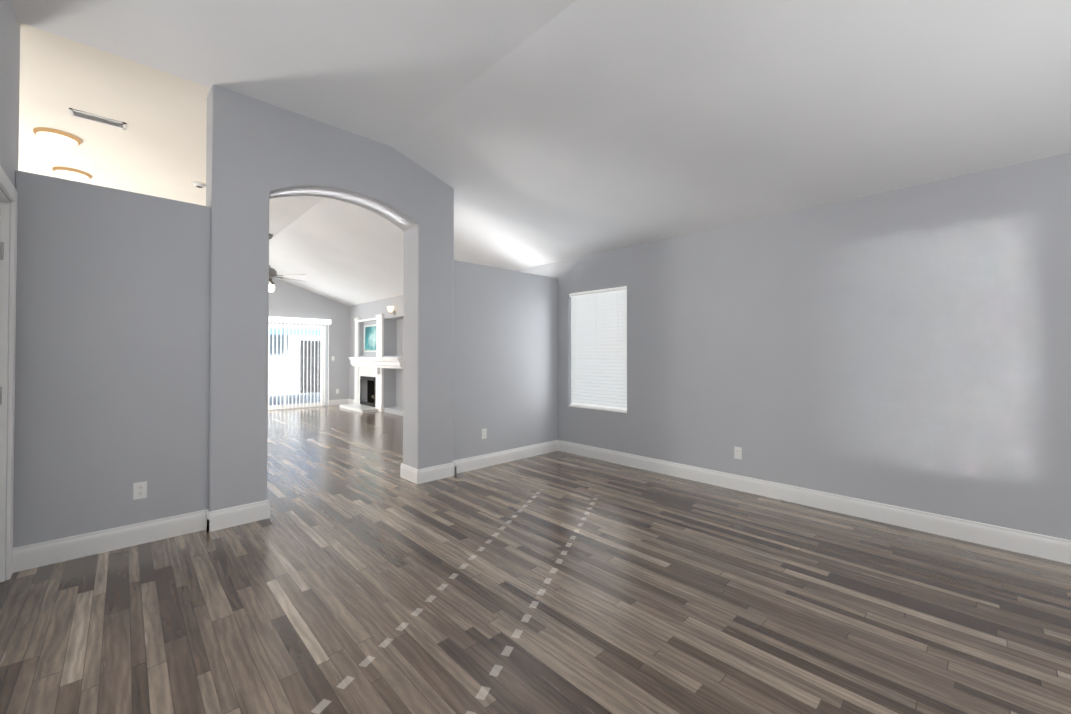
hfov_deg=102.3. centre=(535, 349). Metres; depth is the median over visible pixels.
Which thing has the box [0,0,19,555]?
wall
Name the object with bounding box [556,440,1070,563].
baseboard
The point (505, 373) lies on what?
wall
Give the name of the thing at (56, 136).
recessed light
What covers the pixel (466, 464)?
baseboard
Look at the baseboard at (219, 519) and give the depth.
3.32 m
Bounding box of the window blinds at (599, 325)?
[568,286,626,412]
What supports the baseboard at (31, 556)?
attached to the wall at (112, 348)
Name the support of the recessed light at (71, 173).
in the ceiling at (157, 147)
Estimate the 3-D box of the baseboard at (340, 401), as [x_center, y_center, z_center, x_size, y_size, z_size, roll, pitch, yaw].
[-5.127,1.371,11.229,0.540,0.146,0.016,1,-1,-44]
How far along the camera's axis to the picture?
10.66 m
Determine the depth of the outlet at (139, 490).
3.00 m
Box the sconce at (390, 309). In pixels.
[387,306,395,314]
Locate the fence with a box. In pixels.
[268,334,319,394]
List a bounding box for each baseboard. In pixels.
[12,510,203,573]
[204,499,270,531]
[328,399,347,405]
[400,463,419,483]
[420,465,439,474]
[440,441,551,474]
[552,440,555,450]
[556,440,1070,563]
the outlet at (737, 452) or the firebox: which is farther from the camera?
the firebox
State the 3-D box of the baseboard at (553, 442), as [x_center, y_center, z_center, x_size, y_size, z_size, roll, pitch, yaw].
[-1.288,1.331,7.592,0.016,0.146,4.380,1,-1,-44]
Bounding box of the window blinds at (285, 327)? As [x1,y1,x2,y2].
[268,316,330,409]
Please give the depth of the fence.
14.73 m
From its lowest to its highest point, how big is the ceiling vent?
0.009 m
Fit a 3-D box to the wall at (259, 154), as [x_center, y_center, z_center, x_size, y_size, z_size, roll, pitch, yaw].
[-1.780,-0.340,4.098,2.140,3.410,0.340,1,-1,-44]
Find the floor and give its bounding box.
[0,405,1070,713]
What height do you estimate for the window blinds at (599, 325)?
1.520 m
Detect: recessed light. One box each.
[33,127,80,145]
[52,166,91,179]
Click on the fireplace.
(369, 368)
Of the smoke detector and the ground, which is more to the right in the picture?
the ground
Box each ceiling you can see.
[10,0,1070,305]
[18,22,209,205]
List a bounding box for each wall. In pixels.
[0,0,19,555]
[13,170,209,547]
[206,85,453,511]
[268,278,349,405]
[349,152,1070,539]
[453,260,557,460]
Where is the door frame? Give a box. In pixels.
[0,166,17,581]
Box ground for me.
[269,392,319,404]
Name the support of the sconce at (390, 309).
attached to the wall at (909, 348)
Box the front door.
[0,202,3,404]
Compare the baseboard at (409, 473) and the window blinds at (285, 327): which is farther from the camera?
the window blinds at (285, 327)
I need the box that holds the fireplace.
[340,314,402,412]
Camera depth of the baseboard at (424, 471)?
4.47 m
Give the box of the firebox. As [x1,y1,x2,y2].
[367,377,375,402]
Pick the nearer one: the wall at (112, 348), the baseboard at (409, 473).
the wall at (112, 348)
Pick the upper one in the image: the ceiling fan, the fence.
the ceiling fan
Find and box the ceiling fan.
[269,234,305,291]
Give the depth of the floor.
2.26 m
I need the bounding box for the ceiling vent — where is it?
[69,108,125,129]
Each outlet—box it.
[133,481,146,499]
[482,428,486,438]
[734,447,741,459]
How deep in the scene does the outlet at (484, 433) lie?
5.05 m
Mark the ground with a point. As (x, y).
(295, 399)
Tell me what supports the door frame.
attached to the wall at (9, 78)
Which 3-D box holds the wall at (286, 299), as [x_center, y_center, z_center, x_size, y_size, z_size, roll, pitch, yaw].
[-8.694,-0.347,7.954,10.550,3.510,0.150,1,-1,-44]
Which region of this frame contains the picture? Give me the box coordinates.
[364,324,375,351]
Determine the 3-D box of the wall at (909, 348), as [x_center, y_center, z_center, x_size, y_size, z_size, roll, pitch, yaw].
[0.357,0.018,6.149,0.349,2.740,15.260,1,-1,-44]
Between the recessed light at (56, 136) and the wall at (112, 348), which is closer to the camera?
the wall at (112, 348)
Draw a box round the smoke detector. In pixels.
[192,182,205,187]
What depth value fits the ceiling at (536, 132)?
2.96 m
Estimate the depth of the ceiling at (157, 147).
3.80 m

